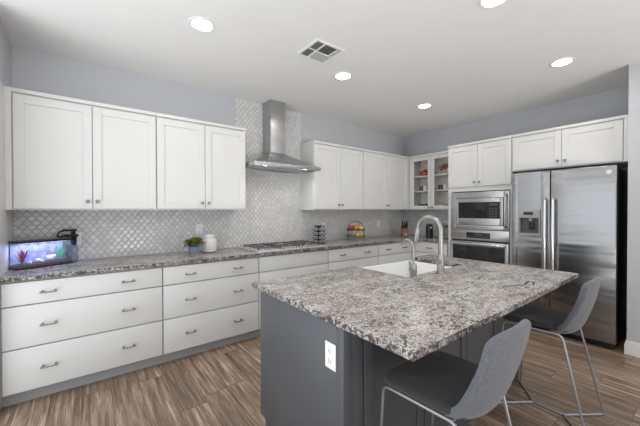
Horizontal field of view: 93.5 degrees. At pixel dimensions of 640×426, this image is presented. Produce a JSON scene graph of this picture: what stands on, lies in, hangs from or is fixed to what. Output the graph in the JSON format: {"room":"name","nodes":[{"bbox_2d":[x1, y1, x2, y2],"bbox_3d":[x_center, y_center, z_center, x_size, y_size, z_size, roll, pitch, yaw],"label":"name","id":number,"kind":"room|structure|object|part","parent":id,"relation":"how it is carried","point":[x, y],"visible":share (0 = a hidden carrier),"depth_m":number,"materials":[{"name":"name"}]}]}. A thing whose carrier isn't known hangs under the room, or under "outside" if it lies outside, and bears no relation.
{"room":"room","nodes":[
{"label":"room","id":0,"kind":"room"},
{"bbox_2d":[0,20,11,86],"bbox_3d":[-0.317,0.004,-0.511,0.150,2.737,7.500,0,1,-38],"label":"wall","id":1,"kind":"structure","parent":0,"point":[5,44],"depth_m":2.29,"materials":[{"name":"paint"}]},
{"bbox_2d":[0,81,13,408],"bbox_3d":[-2.333,0.203,2.230,0.002,2.292,0.700,0,1,-38],"label":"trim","id":2,"kind":"structure","parent":1,"relation":"attached to","point":[6,216],"depth_m":2.20,"materials":[{"name":"white paint"}]},
{"bbox_2d":[56,229,77,244],"bbox_3d":[-2.204,0.285,2.616,0.100,0.288,0.140,0,1,23],"label":"filter","id":3,"kind":"object","parent":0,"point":[73,234],"visible":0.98,"depth_m":2.63,"materials":[{"name":"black plastic"}]},
{"bbox_2d":[63,234,77,244],"bbox_3d":[-2.191,0.234,2.647,0.100,0.093,0.072,0,1,23],"label":"hood","id":4,"kind":"object","parent":3,"relation":"attached to","point":[73,242],"depth_m":2.65,"materials":[{"name":"black plastic"}]},
{"bbox_2d":[12,45,404,260],"bbox_3d":[-0.514,-0.039,4.167,5.550,2.737,0.150,0,1,-38],"label":"wall","id":5,"kind":"structure","parent":0,"point":[32,70],"depth_m":3.08,"materials":[{"name":"paint"}]},
{"bbox_2d":[4,86,155,209],"bbox_3d":[-2.038,-0.487,2.663,1.003,0.920,0.364,0,1,-38],"label":"upper cabinet","id":6,"kind":"object","parent":5,"relation":"attached to","point":[62,152],"visible":1,"depth_m":2.50,"materials":[{"name":"white paint"}]},
{"bbox_3d":[-2.125,-0.469,2.415,0.474,0.864,0.020,0,1,-38],"label":"door","id":7,"kind":"part","parent":6,"relation":"part of","materials":[{"name":"white paint"}]},
{"bbox_3d":[-2.046,-0.932,2.669,1.003,0.030,0.337,0,1,-38],"label":"trim","id":8,"kind":"part","parent":6,"relation":"part of","materials":[{"name":"white paint"}]},
{"bbox_3d":[-1.746,-0.472,2.708,0.474,0.864,0.020,0,1,-38],"label":"door","id":9,"kind":"part","parent":6,"relation":"part of","materials":[{"name":"white paint"}]},
{"bbox_2d":[156,113,245,209],"bbox_3d":[-1.284,-0.493,3.244,0.898,0.920,0.364,0,1,-38],"label":"upper cabinet","id":10,"kind":"object","parent":5,"relation":"attached to","point":[200,165],"visible":0.97,"depth_m":3.09,"materials":[{"name":"white paint"}]},
{"bbox_3d":[-1.373,-0.475,2.995,0.440,0.864,0.020,0,1,-38],"label":"door","id":11,"kind":"part","parent":10,"relation":"part of","materials":[{"name":"white paint"}]},
{"bbox_3d":[-1.293,-0.938,3.250,0.898,0.030,0.337,0,1,-38],"label":"trim","id":12,"kind":"part","parent":10,"relation":"part of","materials":[{"name":"white paint"}]},
{"bbox_3d":[-1.021,-0.478,3.267,0.440,0.864,0.020,0,1,-38],"label":"door","id":13,"kind":"part","parent":10,"relation":"part of","materials":[{"name":"white paint"}]},
{"bbox_2d":[14,98,447,259],"bbox_3d":[-0.104,-0.491,3.630,5.248,1.820,1.195,0,1,-38],"label":"tile backsplash","id":14,"kind":"structure","parent":5,"relation":"attached to","point":[272,213],"depth_m":3.73,"materials":[{"name":"white tile"}]},
{"bbox_2d":[76,232,81,244],"bbox_3d":[-2.217,0.230,2.742,0.072,0.116,0.009,0,1,-38],"label":"wall outlet","id":15,"kind":"object","parent":14,"relation":"attached to","point":[79,238],"visible":0.38,"depth_m":2.75,"materials":[{"name":"white plastic"}]},
{"bbox_2d":[196,224,202,234],"bbox_3d":[-1.362,0.185,3.401,0.072,0.116,0.009,0,1,-38],"label":"wall outlet","id":16,"kind":"object","parent":14,"relation":"attached to","point":[199,227],"visible":1,"depth_m":3.40,"materials":[{"name":"white plastic"}]},
{"bbox_2d":[245,99,320,173],"bbox_3d":[-0.502,-0.969,3.742,0.912,0.868,0.504,0,1,-38],"label":"range hood","id":17,"kind":"object","parent":5,"relation":"attached to","point":[274,158],"visible":0.91,"depth_m":3.75,"materials":[{"name":"metal"}]},
{"bbox_2d":[300,140,362,209],"bbox_3d":[0.193,-0.506,4.383,0.924,0.920,0.364,0,1,-38],"label":"upper cabinet","id":18,"kind":"object","parent":5,"relation":"attached to","point":[338,185],"visible":1,"depth_m":4.20,"materials":[{"name":"white paint"}]},
{"bbox_3d":[0.098,-0.487,4.130,0.454,0.864,0.020,0,1,-38],"label":"door","id":19,"kind":"part","parent":18,"relation":"part of","materials":[{"name":"white paint"}]},
{"bbox_3d":[0.184,-0.951,4.389,0.924,0.030,0.337,0,1,-38],"label":"trim","id":20,"kind":"part","parent":18,"relation":"part of","materials":[{"name":"white paint"}]},
{"bbox_3d":[0.462,-0.490,4.410,0.454,0.864,0.020,0,1,-38],"label":"door","id":21,"kind":"part","parent":18,"relation":"part of","materials":[{"name":"white paint"}]},
{"bbox_2d":[362,149,408,209],"bbox_3d":[1.006,-0.512,5.010,1.129,0.920,0.364,0,1,-38],"label":"upper cabinet","id":22,"kind":"object","parent":5,"relation":"attached to","point":[385,175],"visible":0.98,"depth_m":4.85,"materials":[{"name":"white paint"}]},
{"bbox_3d":[0.868,-0.494,4.723,0.547,0.864,0.020,0,1,-38],"label":"door","id":23,"kind":"part","parent":22,"relation":"part of","materials":[{"name":"white paint"}]},
{"bbox_3d":[0.998,-0.958,5.016,1.129,0.030,0.337,0,1,-38],"label":"trim","id":24,"kind":"part","parent":22,"relation":"part of","materials":[{"name":"white paint"}]},
{"bbox_3d":[1.305,-0.497,5.060,0.547,0.864,0.020,0,1,-38],"label":"door","id":25,"kind":"part","parent":22,"relation":"part of","materials":[{"name":"white paint"}]},
{"bbox_2d":[0,0,639,137],"bbox_3d":[1.774,-1.433,1.184,5.550,0.100,7.650,0,1,-38],"label":"ceiling","id":26,"kind":"structure","parent":0,"point":[471,62],"depth_m":2.55,"materials":[{"name":"paint"}]},
{"bbox_2d":[188,16,215,32],"bbox_3d":[-0.870,-1.386,2.221,0.192,0.006,0.192,0,1,-38],"label":"recessed light","id":27,"kind":"object","parent":26,"relation":"in","point":[201,24],"visible":1,"depth_m":2.21,"materials":[{"name":"white paint"}]},
{"bbox_2d":[192,19,211,30],"bbox_3d":[-0.870,-1.387,2.221,0.138,0.004,0.138,0,1,2],"label":"diffuser","id":28,"kind":"object","parent":27,"relation":"attached to","point":[197,24],"depth_m":2.21,"materials":[{"name":"white plastic"}]},
{"bbox_2d":[297,38,344,63],"bbox_3d":[0.005,-1.389,2.602,0.300,0.010,0.300,0,1,-38],"label":"ceiling vent","id":29,"kind":"object","parent":26,"relation":"in","point":[318,50],"visible":1,"depth_m":2.60,"materials":[{"name":"white metal"}]},
{"bbox_2d":[334,72,352,79],"bbox_3d":[0.235,-1.395,3.073,0.192,0.006,0.192,0,1,-38],"label":"recessed light","id":30,"kind":"object","parent":26,"relation":"in","point":[340,75],"visible":1,"depth_m":3.06,"materials":[{"name":"white"}]},
{"bbox_2d":[336,73,349,78],"bbox_3d":[0.235,-1.396,3.073,0.138,0.004,0.138,0,1,2],"label":"diffuser","id":31,"kind":"object","parent":30,"relation":"attached to","point":[338,75],"depth_m":3.07,"materials":[{"name":"white plastic"}]},
{"bbox_2d":[417,103,431,108],"bbox_3d":[1.373,-1.405,3.956,0.192,0.006,0.192,0,1,-38],"label":"recessed light","id":32,"kind":"object","parent":26,"relation":"in","point":[425,105],"visible":1,"depth_m":3.93,"materials":[{"name":"white"}]},
{"bbox_2d":[419,104,429,107],"bbox_3d":[1.373,-1.405,3.956,0.138,0.004,0.138,0,1,2],"label":"diffuser","id":33,"kind":"object","parent":32,"relation":"attached to","point":[421,105],"depth_m":3.95,"materials":[{"name":"white plastic"}]},
{"bbox_2d":[478,0,507,8],"bbox_3d":[1.131,-1.386,1.952,0.192,0.006,0.192,0,1,-38],"label":"recessed light","id":34,"kind":"object","parent":26,"relation":"in","point":[486,4],"visible":1,"depth_m":1.99,"materials":[{"name":"white plastic"}]},
{"bbox_2d":[482,0,503,6],"bbox_3d":[1.131,-1.387,1.952,0.138,0.004,0.138,0,1,13],"label":"diffuser","id":35,"kind":"object","parent":34,"relation":"attached to","point":[486,3],"depth_m":1.99,"materials":[{"name":"white plastic"}]},
{"bbox_2d":[549,57,575,66],"bbox_3d":[2.241,-1.395,2.789,0.192,0.006,0.192,0,1,-38],"label":"recessed light","id":36,"kind":"object","parent":26,"relation":"in","point":[564,61],"visible":1,"depth_m":2.79,"materials":[{"name":"white plastic"}]},
{"bbox_2d":[553,59,571,65],"bbox_3d":[2.241,-1.396,2.789,0.138,0.004,0.138,0,1,13],"label":"diffuser","id":37,"kind":"object","parent":36,"relation":"attached to","point":[559,62],"depth_m":2.79,"materials":[{"name":"white plastic"}]},
{"bbox_2d":[0,329,639,425],"bbox_3d":[1.777,1.404,1.210,5.550,0.100,7.650,0,1,-38],"label":"floor","id":38,"kind":"structure","parent":0,"point":[219,386],"depth_m":2.22,"materials":[{"name":"brown wood"}]},
{"bbox_2d":[0,266,162,407],"bbox_3d":[-1.941,0.904,2.549,0.998,0.884,0.659,0,1,-38],"label":"base cabinet","id":39,"kind":"object","parent":38,"relation":"on","point":[57,334],"visible":1,"depth_m":2.27,"materials":[{"name":"white paint"}]},
{"bbox_3d":[-1.942,0.791,2.157,0.099,0.018,0.040,0,1,-38],"label":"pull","id":40,"kind":"part","parent":39,"relation":"part of","materials":[{"name":"grey metal"}]},
{"bbox_3d":[-1.942,0.560,2.155,0.099,0.018,0.040,0,1,-38],"label":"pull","id":41,"kind":"part","parent":39,"relation":"part of","materials":[{"name":"grey metal"}]},
{"bbox_3d":[-1.942,1.093,2.160,0.099,0.018,0.040,0,1,-38],"label":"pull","id":42,"kind":"part","parent":39,"relation":"part of","materials":[{"name":"grey metal"}]},
{"bbox_3d":[-1.764,0.558,2.330,0.972,0.156,0.020,0,1,-38],"label":"drawer","id":43,"kind":"part","parent":39,"relation":"part of","materials":[{"name":"white paint"}]},
{"bbox_3d":[-1.764,1.091,2.335,0.972,0.297,0.020,0,1,-38],"label":"drawer","id":44,"kind":"part","parent":39,"relation":"part of","materials":[{"name":"white paint"}]},
{"bbox_3d":[-1.764,0.789,2.332,0.972,0.289,0.020,0,1,-38],"label":"drawer","id":45,"kind":"part","parent":39,"relation":"part of","materials":[{"name":"white paint"}]},
{"bbox_2d":[0,234,447,282],"bbox_3d":[-0.104,0.435,3.632,5.238,0.030,1.190,0,1,-38],"label":"countertop","id":46,"kind":"structure","parent":39,"relation":"on","point":[88,266],"depth_m":2.77,"materials":[{"name":"stone"}]},
{"bbox_2d":[8,237,72,270],"bbox_3d":[-2.271,0.325,2.461,0.146,0.216,0.366,0,1,23],"label":"fish tank","id":47,"kind":"object","parent":46,"relation":"on","point":[37,248],"visible":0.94,"depth_m":2.45,"materials":[{"name":"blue glass"}]},
{"bbox_2d":[15,250,27,263],"bbox_3d":[-2.322,0.341,2.342,0.077,0.116,0.029,0,1,-38],"label":"plant","id":48,"kind":"object","parent":47,"relation":"on","point":[22,256],"visible":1,"depth_m":2.34,"materials":[{"name":"red plant"}]},
{"bbox_3d":[-2.272,0.225,2.460,0.146,0.017,0.366,0,1,23],"label":"lid","id":49,"kind":"part","parent":47,"relation":"part of","materials":[{"name":"black plastic"}]},
{"bbox_2d":[46,254,55,259],"bbox_3d":[-2.238,0.370,2.509,0.045,0.053,0.064,0,1,30],"label":"ornament","id":50,"kind":"object","parent":47,"relation":"in","point":[49,257],"visible":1,"depth_m":2.49,"materials":[{"name":"white stone"}]},
{"bbox_2d":[55,246,65,258],"bbox_3d":[-2.215,0.337,2.575,0.069,0.118,0.037,0,1,-38],"label":"plant","id":51,"kind":"object","parent":47,"relation":"on","point":[59,253],"visible":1,"depth_m":2.57,"materials":[{"name":"plastic"}]},
{"bbox_2d":[182,237,204,254],"bbox_3d":[-1.296,0.333,3.083,0.241,0.185,0.209,0,1,-38],"label":"potted plant","id":52,"kind":"object","parent":46,"relation":"on","point":[193,249],"visible":1,"depth_m":3.05,"materials":[{"name":"green plant"}]},
{"bbox_3d":[-1.289,0.377,3.084,0.108,0.072,0.108,0,1,-38],"label":"pot","id":53,"kind":"part","parent":52,"relation":"part of","materials":[{"name":"blue ceramic"}]},
{"bbox_2d":[201,234,216,252],"bbox_3d":[-1.209,0.328,3.287,0.158,0.191,0.158,0,1,-38],"label":"canister","id":54,"kind":"object","parent":46,"relation":"on","point":[210,245],"visible":0.98,"depth_m":3.23,"materials":[{"name":"white ceramic"}]},
{"bbox_3d":[-1.209,0.255,3.286,0.112,0.044,0.112,0,1,-38],"label":"lid","id":55,"kind":"part","parent":54,"relation":"part of","materials":[{"name":"white ceramic"}]},
{"bbox_2d":[239,240,326,252],"bbox_3d":[-0.436,0.396,3.681,0.936,0.046,0.524,0,1,-38],"label":"gas cooktop","id":56,"kind":"object","parent":46,"relation":"in","point":[288,245],"visible":1,"depth_m":3.55,"materials":[{"name":"metal"}]},
{"bbox_2d":[313,225,325,243],"bbox_3d":[-0.013,0.292,4.082,0.154,0.245,0.154,0,1,-18],"label":"spice rack","id":57,"kind":"object","parent":46,"relation":"on","point":[318,226],"visible":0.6,"depth_m":4.03,"materials":[{"name":"metal"}]},
{"bbox_2d":[346,221,365,239],"bbox_3d":[0.541,0.265,4.553,0.300,0.290,0.232,0,1,6],"label":"fruit stand","id":58,"kind":"object","parent":46,"relation":"on","point":[363,230],"visible":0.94,"depth_m":4.53,"materials":[{"name":"metal"}]},
{"bbox_2d":[401,226,408,236],"bbox_3d":[1.436,0.312,5.103,0.104,0.184,0.144,0,1,7],"label":"knife block","id":59,"kind":"object","parent":46,"relation":"on","point":[404,231],"visible":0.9,"depth_m":5.05,"materials":[{"name":"brown wood"}]},
{"bbox_2d":[425,224,432,237],"bbox_3d":[1.786,0.291,4.920,0.124,0.228,0.124,0,1,-38],"label":"coffee grinder","id":60,"kind":"object","parent":46,"relation":"on","point":[429,227],"visible":1,"depth_m":4.87,"materials":[{"name":"black plastic"}]},
{"bbox_2d":[436,220,447,238],"bbox_3d":[1.993,0.262,4.726,0.321,0.281,0.280,0,1,-38],"label":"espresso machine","id":61,"kind":"object","parent":46,"relation":"on","point":[444,223],"visible":0.34,"depth_m":4.77,"materials":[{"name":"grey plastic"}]},
{"bbox_2d":[161,257,258,362],"bbox_3d":[-1.183,0.898,3.134,0.916,0.884,0.659,0,1,-38],"label":"base cabinet","id":62,"kind":"object","parent":38,"relation":"on","point":[209,305],"visible":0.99,"depth_m":2.87,"materials":[{"name":"white paint"}]},
{"bbox_3d":[-1.012,1.085,2.914,0.906,0.297,0.020,0,1,-38],"label":"drawer","id":63,"kind":"part","parent":62,"relation":"part of","materials":[{"name":"white paint"}]},
{"bbox_3d":[-1.012,0.783,2.911,0.906,0.289,0.020,0,1,-38],"label":"drawer","id":64,"kind":"part","parent":62,"relation":"part of","materials":[{"name":"white paint"}]},
{"bbox_3d":[-1.013,0.552,2.909,0.906,0.156,0.020,0,1,-38],"label":"drawer","id":65,"kind":"part","parent":62,"relation":"part of","materials":[{"name":"white paint"}]},
{"bbox_2d":[256,249,327,336],"bbox_3d":[-0.459,0.892,3.718,0.944,0.884,0.619,0,1,-38],"label":"base cabinet","id":66,"kind":"object","parent":38,"relation":"on","point":[277,266],"visible":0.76,"depth_m":3.42,"materials":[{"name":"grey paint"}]},
{"bbox_2d":[327,244,377,270],"bbox_3d":[0.295,0.886,4.274,0.928,0.884,0.659,0,1,-38],"label":"base cabinet","id":67,"kind":"object","parent":38,"relation":"on","point":[367,255],"visible":0.27,"depth_m":4.02,"materials":[{"name":"white paint"}]},
{"bbox_3d":[0.466,0.771,4.051,0.918,0.289,0.020,0,1,-38],"label":"drawer","id":68,"kind":"part","parent":67,"relation":"part of","materials":[{"name":"white paint"}]},
{"bbox_3d":[0.465,0.539,4.049,0.918,0.156,0.020,0,1,-38],"label":"drawer","id":69,"kind":"part","parent":67,"relation":"part of","materials":[{"name":"white paint"}]},
{"bbox_2d":[260,261,518,425],"bbox_3d":[0.615,0.905,2.149,1.901,0.884,0.774,0,1,-38],"label":"kitchen island","id":70,"kind":"object","parent":38,"relation":"on","point":[298,389],"visible":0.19,"depth_m":1.49,"materials":[{"name":"grey paint"}]},
{"bbox_3d":[-0.141,0.911,1.595,0.020,0.884,0.727,0,1,-38],"label":"panel","id":71,"kind":"part","parent":70,"relation":"part of","materials":[{"name":"grey paint"}]},
{"bbox_2d":[325,340,335,371],"bbox_3d":[0.046,0.630,1.327,0.009,0.116,0.072,0,1,-38],"label":"wall outlet","id":72,"kind":"object","parent":70,"relation":"attached to","point":[330,349],"visible":1,"depth_m":1.32,"materials":[{"name":"white plastic"}]},
{"bbox_2d":[327,346,332,355],"bbox_3d":[0.044,0.608,1.325,0.003,0.030,0.034,0,1,-38],"label":"socket","id":73,"kind":"object","parent":72,"relation":"attached to","point":[329,348],"depth_m":1.32,"materials":[{"name":"white plastic"}]},
{"bbox_2d":[327,356,332,365],"bbox_3d":[0.044,0.652,1.326,0.003,0.030,0.034,0,1,-38],"label":"socket","id":74,"kind":"object","parent":72,"relation":"attached to","point":[329,358],"depth_m":1.32,"materials":[{"name":"white plastic"}]},
{"bbox_3d":[0.106,0.913,1.297,0.054,0.884,0.045,0,1,-38],"label":"corner post","id":75,"kind":"part","parent":70,"relation":"part of","materials":[{"name":"grey paint"}]},
{"bbox_3d":[0.373,0.860,1.486,0.454,0.756,0.020,0,1,-38],"label":"panel","id":76,"kind":"part","parent":70,"relation":"part of","materials":[{"name":"grey paint"}]},
{"bbox_2d":[252,254,578,361],"bbox_3d":[0.710,0.448,2.021,1.961,0.030,1.184,0,1,-38],"label":"island countertop","id":77,"kind":"structure","parent":70,"relation":"on","point":[411,319],"depth_m":1.58,"materials":[{"name":"stone"}]},
{"bbox_2d":[362,260,450,276],"bbox_3d":[0.721,0.570,2.488,0.766,0.218,0.555,0,1,-38],"label":"sink","id":78,"kind":"object","parent":77,"relation":"in","point":[401,268],"visible":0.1,"depth_m":2.78,"materials":[{"name":"white ceramic"}]},
{"bbox_2d":[401,239,417,278],"bbox_3d":[0.603,0.304,2.033,0.069,0.259,0.122,0,1,-16],"label":"filter faucet","id":79,"kind":"object","parent":77,"relation":"on","point":[412,266],"visible":1,"depth_m":1.99,"materials":[{"name":"silver metal"}]},
{"bbox_3d":[0.592,0.256,2.039,0.013,0.164,0.110,0,1,-38],"label":"spout","id":80,"kind":"part","parent":79,"relation":"part of","materials":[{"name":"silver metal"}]},
{"bbox_2d":[413,215,444,273],"bbox_3d":[0.798,0.224,2.240,0.091,0.414,0.257,0,1,-38],"label":"faucet","id":81,"kind":"object","parent":77,"relation":"on","point":[439,261],"visible":1,"depth_m":2.17,"materials":[{"name":"silver metal"}]},
{"bbox_3d":[0.812,0.161,2.246,0.032,0.289,0.222,0,1,-38],"label":"spout","id":82,"kind":"part","parent":81,"relation":"part of","materials":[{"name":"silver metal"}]},
{"bbox_3d":[0.844,0.315,2.158,0.061,0.098,0.043,0,1,-38],"label":"lever","id":83,"kind":"part","parent":81,"relation":"part of","materials":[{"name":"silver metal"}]},
{"bbox_3d":[0.737,0.857,1.767,0.454,0.756,0.020,0,1,-38],"label":"panel","id":84,"kind":"part","parent":70,"relation":"part of","materials":[{"name":"grey paint"}]},
{"bbox_3d":[0.872,1.295,1.875,1.720,0.108,0.018,0,1,-38],"label":"rail","id":85,"kind":"part","parent":70,"relation":"part of","materials":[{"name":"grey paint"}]},
{"bbox_3d":[1.101,0.854,2.048,0.454,0.756,0.020,0,1,-38],"label":"panel","id":86,"kind":"part","parent":70,"relation":"part of","materials":[{"name":"grey paint"}]},
{"bbox_3d":[1.418,0.851,2.292,0.334,0.756,0.020,0,1,-38],"label":"panel","id":87,"kind":"part","parent":70,"relation":"part of","materials":[{"name":"grey paint"}]},
{"bbox_3d":[1.569,0.901,2.425,0.054,0.884,0.045,0,1,-38],"label":"corner post","id":88,"kind":"part","parent":70,"relation":"part of","materials":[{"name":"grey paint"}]},
{"bbox_2d":[377,241,412,264],"bbox_3d":[1.241,0.878,5.003,1.459,0.884,0.659,0,1,-38],"label":"base cabinet","id":89,"kind":"object","parent":38,"relation":"on","point":[387,252],"visible":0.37,"depth_m":4.54,"materials":[{"name":"white paint"}]},
{"bbox_3d":[1.151,0.765,4.579,0.790,0.289,0.020,0,1,-38],"label":"drawer","id":90,"kind":"part","parent":89,"relation":"part of","materials":[{"name":"white paint"}]},
{"bbox_3d":[1.150,0.533,4.577,0.790,0.156,0.020,0,1,-38],"label":"drawer","id":91,"kind":"part","parent":89,"relation":"part of","materials":[{"name":"white paint"}]},
{"bbox_2d":[414,241,447,256],"bbox_3d":[1.901,0.879,4.786,0.659,0.884,0.566,0,1,-38],"label":"base cabinet","id":92,"kind":"object","parent":38,"relation":"on","point":[422,248],"visible":0.26,"depth_m":4.62,"materials":[{"name":"white paint"}]},
{"bbox_3d":[1.686,0.764,4.604,0.020,0.289,0.531,0,1,-38],"label":"drawer","id":93,"kind":"part","parent":92,"relation":"part of","materials":[{"name":"white paint"}]},
{"bbox_2d":[380,319,530,425],"bbox_3d":[0.570,0.882,1.288,0.439,0.942,0.505,0,1,-38],"label":"counter stool","id":94,"kind":"object","parent":38,"relation":"on","point":[453,386],"visible":0.99,"depth_m":1.14,"materials":[{"name":"fabric"}]},
{"bbox_3d":[0.544,0.730,1.320,0.426,0.052,0.376,0,1,-38],"label":"seat","id":95,"kind":"part","parent":94,"relation":"part of","materials":[{"name":"grey fabric"}]},
{"bbox_3d":[0.650,0.600,1.181,0.422,0.385,0.244,0,1,-38],"label":"backrest","id":96,"kind":"part","parent":94,"relation":"part of","materials":[{"name":"grey fabric"}]},
{"bbox_2d":[448,135,514,264],"bbox_3d":[2.340,0.179,4.233,0.649,2.292,0.834,0,1,-38],"label":"tall cabinet","id":97,"kind":"object","parent":38,"relation":"on","point":[483,165],"visible":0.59,"depth_m":4.01,"materials":[{"name":"white paint"}]},
{"bbox_3d":[1.996,-0.643,4.220,0.020,0.558,0.406,0,1,-38],"label":"door","id":98,"kind":"part","parent":97,"relation":"part of","materials":[{"name":"white paint"}]},
{"bbox_2d":[450,229,509,264],"bbox_3d":[2.312,0.595,4.198,0.622,0.736,0.756,0,1,-38],"label":"wall oven","id":99,"kind":"object","parent":97,"relation":"in","point":[493,246],"visible":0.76,"depth_m":4.00,"materials":[{"name":"grey metal"}]},
{"bbox_3d":[2.086,0.417,4.023,0.052,0.024,0.696,0,1,-38],"label":"handle","id":100,"kind":"part","parent":99,"relation":"part of","materials":[{"name":"metal"}]},
{"bbox_3d":[2.123,0.676,4.053,0.039,0.577,0.756,0,1,-38],"label":"door","id":101,"kind":"part","parent":99,"relation":"part of","materials":[{"name":"metal"}]},
{"bbox_3d":[2.131,0.298,4.056,0.020,0.138,0.756,0,1,-38],"label":"control panel","id":102,"kind":"part","parent":99,"relation":"part of","materials":[{"name":"metal"}]},
{"bbox_3d":[2.353,-0.952,4.234,0.612,0.030,0.834,0,1,-38],"label":"trim","id":103,"kind":"part","parent":97,"relation":"part of","materials":[{"name":"white paint"}]},
{"bbox_2d":[451,190,509,230],"bbox_3d":[2.300,-0.032,4.184,0.571,0.508,0.756,0,1,-38],"label":"microwave","id":104,"kind":"object","parent":97,"relation":"in","point":[488,210],"visible":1,"depth_m":4.00,"materials":[{"name":"grey metal"}]},
{"bbox_3d":[2.125,-0.018,4.044,0.024,0.359,0.615,0,1,-38],"label":"door","id":105,"kind":"part","parent":104,"relation":"part of","materials":[{"name":"metal"}]},
{"bbox_3d":[2.243,-0.035,3.892,0.019,0.216,0.158,0,1,-38],"label":"control panel","id":106,"kind":"part","parent":104,"relation":"part of","materials":[{"name":"black plastic"}]},
{"bbox_3d":[2.315,-0.028,3.751,0.064,0.439,0.022,0,1,-38],"label":"handle","id":107,"kind":"part","parent":104,"relation":"part of","materials":[{"name":"metal"}]},
{"bbox_3d":[2.248,-0.641,3.893,0.020,0.558,0.408,0,1,-38],"label":"door","id":108,"kind":"part","parent":97,"relation":"part of","materials":[{"name":"white paint"}]},
{"bbox_2d":[500,276,604,425],"bbox_3d":[1.566,0.874,2.059,0.439,0.942,0.505,0,1,-38],"label":"counter stool","id":109,"kind":"object","parent":38,"relation":"on","point":[557,321],"visible":1,"depth_m":1.92,"materials":[{"name":"fabric"}]},
{"bbox_3d":[1.540,0.722,2.091,0.426,0.052,0.376,0,1,-38],"label":"seat","id":110,"kind":"part","parent":109,"relation":"part of","materials":[{"name":"grey fabric"}]},
{"bbox_3d":[1.647,0.592,1.952,0.422,0.385,0.244,0,1,-38],"label":"backrest","id":111,"kind":"part","parent":109,"relation":"part of","materials":[{"name":"grey fabric"}]},
{"bbox_2d":[512,165,627,349],"bbox_3d":[2.814,0.433,3.429,0.825,1.796,0.894,0,1,-38],"label":"refrigerator","id":112,"kind":"object","parent":38,"relation":"on","point":[575,220],"visible":0.8,"depth_m":3.12,"materials":[{"name":"silver metal"}]},
{"bbox_3d":[2.419,0.398,3.454,0.070,1.725,0.371,0,1,-38],"label":"freezer door","id":113,"kind":"part","parent":112,"relation":"part of","materials":[{"name":"metal"}]},
{"bbox_3d":[2.454,0.296,3.288,0.084,0.933,0.030,0,1,-38],"label":"handle","id":114,"kind":"part","parent":112,"relation":"part of","materials":[{"name":"metal"}]},
{"bbox_3d":[2.498,0.296,3.231,0.084,0.933,0.030,0,1,-38],"label":"handle","id":115,"kind":"part","parent":112,"relation":"part of","materials":[{"name":"metal"}]},
{"bbox_3d":[2.694,0.401,3.097,0.070,1.725,0.517,0,1,-38],"label":"fridge door","id":116,"kind":"part","parent":112,"relation":"part of","materials":[{"name":"metal"}]},
{"bbox_2d":[405,86,628,235],"bbox_3d":[2.604,-0.047,4.544,0.150,2.737,3.060,0,1,-38],"label":"wall","id":117,"kind":"structure","parent":0,"point":[613,103],"depth_m":4.11,"materials":[{"name":"paint"}]},
{"bbox_2d":[409,150,447,209],"bbox_3d":[1.935,-0.513,4.985,0.364,0.920,0.858,0,1,-38],"label":"upper cabinet","id":118,"kind":"object","parent":117,"relation":"attached to","point":[436,164],"visible":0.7,"depth_m":5.12,"materials":[{"name":"white paint"}]},
{"bbox_3d":[1.696,-0.498,5.060,0.020,0.864,0.380,0,1,-38],"label":"door","id":119,"kind":"part","parent":118,"relation":"part of","materials":[{"name":"white paint"}]},
{"bbox_2d":[419,169,427,175],"bbox_3d":[1.808,-0.695,5.168,0.167,0.135,0.198,0,1,2],"label":"teapot","id":120,"kind":"object","parent":118,"relation":"on","point":[424,172],"visible":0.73,"depth_m":5.12,"materials":[{"name":"red ceramic"}]},
{"bbox_3d":[1.944,-0.959,4.989,0.337,0.030,0.858,0,1,-38],"label":"trim","id":121,"kind":"part","parent":118,"relation":"part of","materials":[{"name":"white paint"}]},
{"bbox_2d":[414,173,447,178],"bbox_3d":[1.957,-0.617,5.002,0.282,0.018,0.821,0,1,-38],"label":"shelf","id":122,"kind":"object","parent":118,"relation":"attached to","point":[437,176],"depth_m":5.06,"materials":[{"name":"white paint"}]},
{"bbox_2d":[414,189,447,192],"bbox_3d":[1.958,-0.367,5.004,0.282,0.018,0.821,0,1,-38],"label":"shelf","id":123,"kind":"object","parent":118,"relation":"attached to","point":[415,190],"depth_m":5.06,"materials":[{"name":"white paint"}]},
{"bbox_3d":[2.074,-0.500,5.093,0.011,0.850,0.822,0,1,-38],"label":"panel","id":124,"kind":"part","parent":118,"relation":"part of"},
{"bbox_3d":[1.932,-0.495,4.755,0.020,0.864,0.381,0,1,-38],"label":"door","id":125,"kind":"part","parent":118,"relation":"part of","materials":[{"name":"white paint"}]},
{"bbox_2d":[512,114,627,172],"bbox_3d":[2.909,-0.734,3.493,0.638,0.454,1.016,0,1,-38],"label":"upper cabinet","id":126,"kind":"object","parent":117,"relation":"attached to","point":[601,142],"visible":0.89,"depth_m":3.26,"materials":[{"name":"white paint"}]},
{"bbox_3d":[2.529,-0.718,3.528,0.020,0.398,0.483,0,1,-38],"label":"door","id":127,"kind":"part","parent":126,"relation":"part of","materials":[{"name":"white paint"}]},
{"bbox_3d":[2.919,-0.946,3.499,0.612,0.030,1.016,0,1,-38],"label":"trim","id":128,"kind":"part","parent":126,"relation":"part of","materials":[{"name":"white paint"}]},
{"bbox_3d":[2.825,-0.715,3.143,0.020,0.398,0.479,0,1,-38],"label":"door","id":129,"kind":"part","parent":126,"relation":"part of","materials":[{"name":"white paint"}]},
{"bbox_2d":[627,61,639,342],"bbox_3d":[4.609,-0.020,1.355,0.870,2.737,4.440,0,1,-38],"label":"wall","id":130,"kind":"structure","parent":0,"point":[633,232],"depth_m":2.81,"materials":[{"name":"paint"}]},
{"bbox_2d":[624,339,639,357],"bbox_3d":[4.375,1.284,1.194,0.314,0.132,4.454,0,1,-38],"label":"baseboard","id":131,"kind":"structure","parent":130,"relation":"attached to","point":[631,348],"depth_m":2.82,"materials":[{"name":"white paint"}]}
]}

